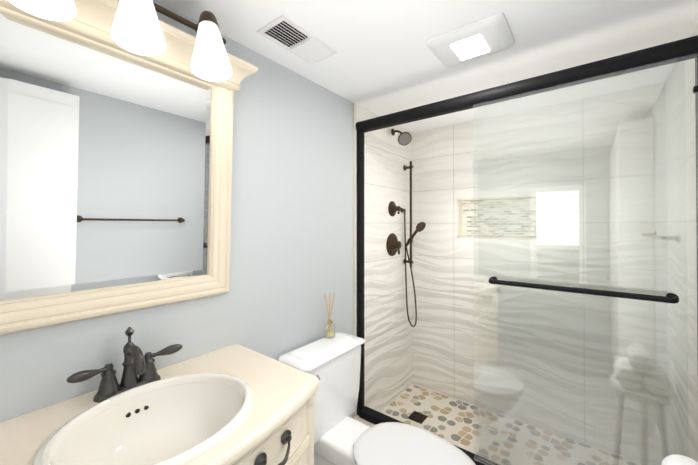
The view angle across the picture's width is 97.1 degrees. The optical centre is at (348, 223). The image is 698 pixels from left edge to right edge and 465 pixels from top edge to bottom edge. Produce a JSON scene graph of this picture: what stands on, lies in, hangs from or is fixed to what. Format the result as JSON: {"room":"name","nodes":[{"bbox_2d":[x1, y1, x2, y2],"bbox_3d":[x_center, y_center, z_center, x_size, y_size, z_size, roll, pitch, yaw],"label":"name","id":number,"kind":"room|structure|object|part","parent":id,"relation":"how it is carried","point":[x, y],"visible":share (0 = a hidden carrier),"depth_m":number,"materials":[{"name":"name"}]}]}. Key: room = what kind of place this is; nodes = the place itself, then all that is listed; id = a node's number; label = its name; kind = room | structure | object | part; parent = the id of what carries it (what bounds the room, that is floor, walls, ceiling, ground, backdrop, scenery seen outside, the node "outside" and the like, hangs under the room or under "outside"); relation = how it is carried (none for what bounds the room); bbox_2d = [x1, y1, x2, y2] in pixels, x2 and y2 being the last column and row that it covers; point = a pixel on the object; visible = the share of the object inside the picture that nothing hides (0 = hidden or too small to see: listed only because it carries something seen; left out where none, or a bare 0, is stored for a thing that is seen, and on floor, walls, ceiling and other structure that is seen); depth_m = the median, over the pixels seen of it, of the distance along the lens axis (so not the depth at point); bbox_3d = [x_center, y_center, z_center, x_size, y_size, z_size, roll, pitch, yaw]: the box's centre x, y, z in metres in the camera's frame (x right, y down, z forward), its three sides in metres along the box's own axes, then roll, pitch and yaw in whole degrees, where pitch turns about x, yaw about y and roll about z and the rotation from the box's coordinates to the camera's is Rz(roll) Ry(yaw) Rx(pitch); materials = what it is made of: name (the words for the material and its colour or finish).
{"room":"bathroom","nodes":[
{"label":"bathroom","id":0,"kind":"room"},
{"bbox_2d":[0,0,411,421],"bbox_3d":[-0.504,0.330,1.600,0.100,2.400,3.655,0,-1,38],"label":"wall","id":1,"kind":"structure","parent":0,"point":[292,237],"depth_m":1.71,"materials":[{"name":"grey paint"}]},
{"bbox_2d":[8,0,231,81],"bbox_3d":[-0.719,-0.698,1.008,0.296,0.278,0.695,0,-1,38],"label":"sconce","id":2,"kind":"object","parent":1,"relation":"attached to","point":[136,28],"visible":1,"depth_m":1.02,"materials":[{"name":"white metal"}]},
{"bbox_2d":[0,0,257,334],"bbox_3d":[-0.760,-0.202,1.073,0.147,1.034,0.942,0,-1,38],"label":"mirror","id":3,"kind":"object","parent":1,"relation":"attached to","point":[115,178],"visible":0.83,"depth_m":1.05,"materials":[{"name":"beige mirror"}]},
{"bbox_2d":[354,103,355,417],"bbox_3d":[0.710,0.331,1.688,1.707,2.400,0.014,0,-1,38],"label":"trim","id":4,"kind":"structure","parent":1,"relation":"attached to","point":[355,224],"depth_m":2.21,"materials":[{"name":"beige tile"}]},
{"bbox_2d":[386,128,425,326],"bbox_3d":[0.501,0.057,2.635,0.214,1.745,0.355,0,-1,38],"label":"shower fixture set","id":5,"kind":"object","parent":1,"relation":"attached to","point":[393,244],"visible":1,"depth_m":2.69,"materials":[{"name":"brown metal"}]},
{"bbox_2d":[157,0,697,132],"bbox_3d":[0.208,-0.924,1.054,1.907,0.100,3.655,0,-1,38],"label":"ceiling","id":6,"kind":"structure","parent":0,"point":[384,60],"depth_m":1.46,"materials":[{"name":"white paint"}]},
{"bbox_2d":[257,15,336,63],"bbox_3d":[-0.239,-0.863,1.484,0.182,0.014,0.355,0,-1,38],"label":"ceiling vent","id":7,"kind":"object","parent":6,"relation":"in","point":[284,32],"visible":1,"depth_m":1.46,"materials":[{"name":"white plastic"}]},
{"bbox_2d":[426,13,514,66],"bbox_3d":[0.585,-0.856,1.485,0.344,0.028,0.294,0,-1,38],"label":"recessed light","id":8,"kind":"object","parent":6,"relation":"in","point":[484,37],"visible":0.98,"depth_m":1.44,"materials":[{"name":"white plastic"}]},
{"bbox_2d":[412,82,668,464],"bbox_3d":[1.301,0.336,2.446,1.707,2.400,0.100,0,-1,38],"label":"wall","id":9,"kind":"structure","parent":0,"point":[443,333],"depth_m":2.30,"materials":[{"name":"tile"}]},
{"bbox_2d":[458,193,576,240],"bbox_3d":[1.301,-0.041,2.454,0.831,0.335,0.112,0,-1,38],"label":"wall niche","id":10,"kind":"object","parent":9,"relation":"attached to","point":[465,218],"visible":0.46,"depth_m":2.46,"materials":[{"name":"tile"}]},
{"bbox_2d":[666,22,697,461],"bbox_3d":[1.735,0.329,1.534,0.100,2.400,1.005,0,-1,38],"label":"wall","id":11,"kind":"structure","parent":0,"point":[691,234],"depth_m":1.55,"materials":[{"name":"tile"}]},
{"bbox_3d":[0.208,1.576,1.035,1.907,0.100,3.655,0,-1,38],"label":"floor","id":12,"kind":"structure","parent":0,"visible":0},
{"bbox_2d":[0,327,318,464],"bbox_3d":[-0.567,0.941,0.912,0.636,1.168,0.950,0,-1,38],"label":"bathroom vanity","id":13,"kind":"object","parent":12,"relation":"on","point":[235,404],"visible":1,"depth_m":1.00,"materials":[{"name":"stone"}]},
{"bbox_2d":[66,327,182,402],"bbox_3d":[-0.724,0.464,1.038,0.152,0.213,0.334,0,-1,38],"label":"faucet","id":14,"kind":"object","parent":13,"relation":"on","point":[131,388],"depth_m":1.04,"materials":[{"name":"brown metal"}]},
{"bbox_2d":[32,373,253,464],"bbox_3d":[-0.544,0.664,0.896,0.470,0.231,0.530,0,-1,38],"label":"sink","id":15,"kind":"object","parent":13,"relation":"in","point":[181,418],"depth_m":0.98,"materials":[{"name":"white ceramic"}]},
{"bbox_3d":[-0.343,0.790,0.738,0.067,0.272,0.591,0,-1,38],"label":"handle","id":16,"kind":"part","parent":13,"relation":"part of","materials":[{"name":"brown metal"}]},
{"bbox_2d":[353,415,374,426],"bbox_3d":[0.738,1.456,1.716,1.707,0.150,0.140,0,-1,38],"label":"shower curb","id":17,"kind":"object","parent":12,"relation":"on","point":[361,420],"visible":0.04,"depth_m":2.15,"materials":[{"name":"tile"}]},
{"bbox_2d":[356,35,697,464],"bbox_3d":[0.727,0.318,1.710,1.705,2.124,0.125,0,-1,38],"label":"shower door","id":18,"kind":"structure","parent":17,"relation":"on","point":[673,52],"depth_m":1.46,"materials":[{"name":"black"}]},
{"bbox_3d":[1.024,-0.198,1.476,0.768,1.046,0.115,0,-1,38],"label":"handle","id":19,"kind":"part","parent":18,"relation":"part of","materials":[{"name":"black metal"}]},
{"bbox_3d":[1.052,0.319,1.492,0.858,2.020,0.030,0,-1,38],"label":"glass","id":20,"kind":"part","parent":18,"relation":"part of","materials":[{"name":"clear glass"}]},
{"bbox_2d":[278,332,475,464],"bbox_3d":[0.151,1.109,1.536,0.962,0.840,0.520,0,-1,38],"label":"toilet","id":21,"kind":"object","parent":12,"relation":"on","point":[341,435],"visible":0.81,"depth_m":1.60,"materials":[{"name":"white ceramic"}]},
{"bbox_3d":[-0.137,0.918,1.762,0.233,0.455,0.520,0,-1,38],"label":"tank","id":22,"kind":"part","parent":21,"relation":"part of","materials":[{"name":"white ceramic"}]},
{"bbox_2d":[324,292,334,338],"bbox_3d":[-0.118,0.558,1.875,0.068,0.267,0.091,0,-1,38],"label":"reed diffuser","id":23,"kind":"object","parent":21,"relation":"on","point":[329,333],"visible":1,"depth_m":1.86,"materials":[{"name":"clear glass"}]},
{"bbox_3d":[0.301,1.098,1.420,0.583,0.047,0.434,0,-1,38],"label":"seat","id":24,"kind":"part","parent":21,"relation":"part of","materials":[{"name":"white plastic"}]},
{"bbox_2d":[381,384,642,464],"bbox_3d":[1.026,1.527,2.085,1.707,0.012,0.795,0,-1,38],"label":"shower floor","id":25,"kind":"structure","parent":12,"relation":"on","point":[451,420],"depth_m":2.29,"materials":[{"name":"beige stone"}]},
{"bbox_2d":[408,411,427,423],"bbox_3d":[0.539,1.521,2.417,0.117,0.005,0.117,0,-1,38],"label":"shower drain","id":26,"kind":"object","parent":25,"relation":"on","point":[417,417],"visible":1,"depth_m":2.41,"materials":[{"name":"brown metal"}]},
{"bbox_2d":[661,454,697,464],"bbox_3d":[0.952,1.110,0.844,0.280,0.830,0.283,0,-1,38],"label":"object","id":27,"kind":"object","parent":12,"relation":"on","point":[676,459],"visible":1,"depth_m":0.91,"materials":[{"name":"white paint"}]}
]}

